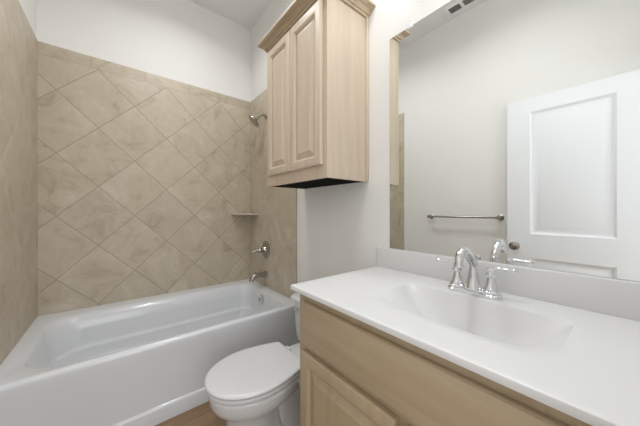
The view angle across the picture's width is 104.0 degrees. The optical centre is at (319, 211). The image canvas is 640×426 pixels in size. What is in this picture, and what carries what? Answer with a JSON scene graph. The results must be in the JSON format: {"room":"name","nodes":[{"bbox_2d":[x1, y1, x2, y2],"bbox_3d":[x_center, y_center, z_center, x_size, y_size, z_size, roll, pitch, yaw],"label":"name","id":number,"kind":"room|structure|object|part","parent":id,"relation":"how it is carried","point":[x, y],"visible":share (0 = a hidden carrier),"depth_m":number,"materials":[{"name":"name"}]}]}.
{"room":"bathroom","nodes":[
{"label":"bathroom","id":0,"kind":"room"},
{"bbox_2d":[0,0,37,364],"bbox_3d":[-1.125,-0.390,0.638,0.109,3.056,2.835,0,0,-39],"label":"wall","id":1,"kind":"structure","parent":0,"point":[18,41],"depth_m":1.36,"materials":[{"name":"beige tile"}]},
{"bbox_2d":[36,0,250,315],"bbox_3d":[-1.355,-0.390,2.205,1.524,3.056,0.109,0,0,-39],"label":"wall","id":2,"kind":"structure","parent":0,"point":[144,105],"depth_m":2.04,"materials":[{"name":"beige tile"}]},
{"bbox_2d":[231,213,258,214],"bbox_3d":[-0.750,0.030,2.496,0.200,0.016,0.200,0,0,-39],"label":"corner shelf","id":3,"kind":"object","parent":2,"relation":"attached to","point":[231,213],"visible":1,"depth_m":2.45,"materials":[{"name":"beige stone"}]},
{"bbox_2d":[155,401,225,425],"bbox_3d":[-0.245,1.169,0.835,1.724,0.060,3.635,0,0,-39],"label":"floor","id":4,"kind":"structure","parent":0,"point":[201,415],"depth_m":1.37,"materials":[{"name":"brown wood"}]},
{"bbox_2d":[0,279,299,425],"bbox_3d":[-1.031,0.924,1.806,1.522,0.428,0.935,0,0,-39],"label":"bathtub","id":5,"kind":"object","parent":4,"relation":"on","point":[146,361],"visible":0.92,"depth_m":1.46,"materials":[{"name":"white ceramic"}]},
{"bbox_3d":[-0.533,0.786,2.231,0.018,0.084,0.084,0,0,-39],"label":"overflow plate","id":6,"kind":"part","parent":5,"relation":"part of","materials":[{"name":"silver metal"}]},
{"bbox_2d":[204,293,299,425],"bbox_3d":[-0.200,0.843,1.351,0.784,0.592,0.480,0,0,-39],"label":"toilet","id":7,"kind":"object","parent":4,"relation":"on","point":[259,385],"visible":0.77,"depth_m":1.17,"materials":[{"name":"white ceramic"}]},
{"bbox_3d":[-0.331,0.783,1.245,0.447,0.025,0.378,0,0,-39],"label":"lid","id":8,"kind":"part","parent":7,"relation":"part of","materials":[{"name":"white plastic"}]},
{"bbox_3d":[-0.331,0.808,1.245,0.440,0.024,0.371,0,0,-39],"label":"seat","id":9,"kind":"part","parent":7,"relation":"part of","materials":[{"name":"white plastic"}]},
{"bbox_3d":[-0.325,0.980,1.250,0.435,0.318,0.364,0,0,-39],"label":"bowl","id":10,"kind":"part","parent":7,"relation":"part of","materials":[{"name":"white ceramic"}]},
{"bbox_3d":[0.022,0.562,1.531,0.212,0.032,0.480,0,0,-39],"label":"tank lid","id":11,"kind":"part","parent":7,"relation":"part of","materials":[{"name":"white ceramic"}]},
{"bbox_3d":[0.026,0.712,1.534,0.187,0.268,0.444,0,0,-39],"label":"tank","id":12,"kind":"part","parent":7,"relation":"part of","materials":[{"name":"white ceramic"}]},
{"bbox_2d":[300,294,591,425],"bbox_3d":[0.408,0.726,0.795,0.555,0.826,0.916,0,0,-39],"label":"vanity cabinet","id":13,"kind":"object","parent":4,"relation":"on","point":[353,372],"visible":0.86,"depth_m":0.66,"materials":[{"name":"brown wood"}]},
{"bbox_3d":[0.060,0.770,0.794,0.012,0.391,0.318,0,0,-39],"label":"raised panel","id":14,"kind":"part","parent":13,"relation":"part of","materials":[{"name":"brown wood"}]},
{"bbox_3d":[0.063,0.770,0.797,0.022,0.487,0.414,0,0,-39],"label":"cabinet door","id":15,"kind":"part","parent":13,"relation":"part of","materials":[{"name":"brown wood"}]},
{"bbox_2d":[290,247,639,425],"bbox_3d":[0.401,0.305,0.799,0.562,0.229,0.964,0,0,-39],"label":"countertop","id":16,"kind":"structure","parent":13,"relation":"on","point":[569,343],"depth_m":0.69,"materials":[{"name":"white stone"}]},
{"bbox_2d":[436,247,518,300],"bbox_3d":[0.541,0.206,0.885,0.192,0.173,0.192,0,0,7],"label":"sink faucet","id":17,"kind":"object","parent":16,"relation":"on","point":[490,291],"visible":1,"depth_m":0.85,"materials":[{"name":"silver metal"}]},
{"bbox_3d":[0.488,0.193,0.958,0.015,0.018,0.084,0,0,-43],"label":"lever","id":18,"kind":"part","parent":17,"relation":"part of","materials":[{"name":"silver metal"}]},
{"bbox_3d":[0.512,0.231,0.933,0.052,0.090,0.052,0,0,-39],"label":"handle","id":19,"kind":"part","parent":17,"relation":"part of","materials":[{"name":"silver metal"}]},
{"bbox_3d":[0.497,0.160,0.852,0.142,0.082,0.030,0,0,-39],"label":"spout","id":20,"kind":"part","parent":17,"relation":"part of","materials":[{"name":"silver metal"}]},
{"bbox_3d":[0.546,0.283,0.891,0.056,0.019,0.172,0,0,-39],"label":"plate","id":21,"kind":"part","parent":17,"relation":"part of","materials":[{"name":"silver metal"}]},
{"bbox_3d":[0.580,0.231,0.849,0.052,0.090,0.052,0,0,-39],"label":"handle","id":22,"kind":"part","parent":17,"relation":"part of","materials":[{"name":"silver metal"}]},
{"bbox_3d":[0.600,0.193,0.820,0.015,0.018,0.084,0,0,-35],"label":"lever","id":23,"kind":"part","parent":17,"relation":"part of","materials":[{"name":"silver metal"}]},
{"bbox_2d":[189,0,271,29],"bbox_3d":[-0.497,-1.948,1.146,1.724,0.060,2.835,0,0,-39],"label":"ceiling","id":24,"kind":"structure","parent":0,"point":[245,13],"depth_m":2.37,"materials":[{"name":"white paint"}]},
{"bbox_2d":[250,0,636,298],"bbox_3d":[0.130,-0.390,1.654,0.109,3.056,2.835,0,0,-39],"label":"wall","id":25,"kind":"structure","parent":0,"point":[326,231],"depth_m":1.70,"materials":[{"name":"white paint"}]},
{"bbox_2d":[249,113,266,126],"bbox_3d":[-0.580,-0.851,2.313,0.167,0.151,0.122,0,0,-39],"label":"shower","id":26,"kind":"object","parent":25,"relation":"attached to","point":[253,120],"visible":0.98,"depth_m":2.29,"materials":[{"name":"silver metal"}]},
{"bbox_2d":[249,271,267,281],"bbox_3d":[-0.572,0.600,2.304,0.168,0.091,0.068,0,0,-39],"label":"tub spout","id":27,"kind":"object","parent":25,"relation":"attached to","point":[253,277],"visible":1,"depth_m":2.29,"materials":[{"name":"silver metal"}]},
{"bbox_2d":[252,241,269,258],"bbox_3d":[-0.559,0.363,2.315,0.131,0.164,0.164,0,0,-39],"label":"shower valve","id":28,"kind":"object","parent":25,"relation":"attached to","point":[265,249],"visible":1,"depth_m":2.31,"materials":[{"name":"silver metal"}]},
{"bbox_2d":[257,0,375,188],"bbox_3d":[-0.062,-0.649,1.534,0.357,0.968,0.722,0,0,-39],"label":"upper cabinet","id":29,"kind":"object","parent":25,"relation":"attached to","point":[317,50],"visible":1,"depth_m":1.34,"materials":[{"name":"brown wood"}]},
{"bbox_3d":[-0.259,-0.636,1.552,0.012,0.718,0.178,0,0,-39],"label":"raised panel","id":30,"kind":"part","parent":29,"relation":"part of","materials":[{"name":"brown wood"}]},
{"bbox_3d":[-0.256,-0.636,1.555,0.022,0.814,0.274,0,0,-39],"label":"cabinet door","id":31,"kind":"part","parent":29,"relation":"part of","materials":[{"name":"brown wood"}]},
{"bbox_3d":[-0.153,-0.636,1.461,0.019,0.941,0.618,0,0,-39],"label":"frame","id":32,"kind":"part","parent":29,"relation":"part of","materials":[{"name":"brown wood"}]},
{"bbox_3d":[-0.083,-0.636,1.334,0.012,0.718,0.184,0,0,-39],"label":"raised panel","id":33,"kind":"part","parent":29,"relation":"part of","materials":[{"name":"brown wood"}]},
{"bbox_3d":[-0.080,-0.636,1.337,0.022,0.814,0.280,0,0,-39],"label":"cabinet door","id":34,"kind":"part","parent":29,"relation":"part of","materials":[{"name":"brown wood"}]},
{"bbox_3d":[-0.062,-1.105,1.534,0.357,0.058,0.722,0,0,-39],"label":"crown molding","id":35,"kind":"part","parent":29,"relation":"part of","materials":[{"name":"brown wood"}]},
{"bbox_3d":[-0.039,-0.172,1.553,0.275,0.011,0.582,0,0,-39],"label":"panel","id":36,"kind":"part","parent":29,"relation":"part of","materials":[{"name":"black wood"}]},
{"bbox_2d":[377,247,639,320],"bbox_3d":[0.612,0.243,0.969,0.020,0.104,0.963,0,0,-39],"label":"backsplash","id":37,"kind":"structure","parent":25,"relation":"attached to","point":[609,296],"depth_m":0.81,"materials":[{"name":"white stone"}]},
{"bbox_2d":[390,0,639,281],"bbox_3d":[0.638,-0.354,0.945,0.010,1.089,0.884,0,0,-39],"label":"wall mirror","id":38,"kind":"object","parent":25,"relation":"attached to","point":[515,124],"visible":1,"depth_m":0.87,"materials":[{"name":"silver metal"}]}
]}

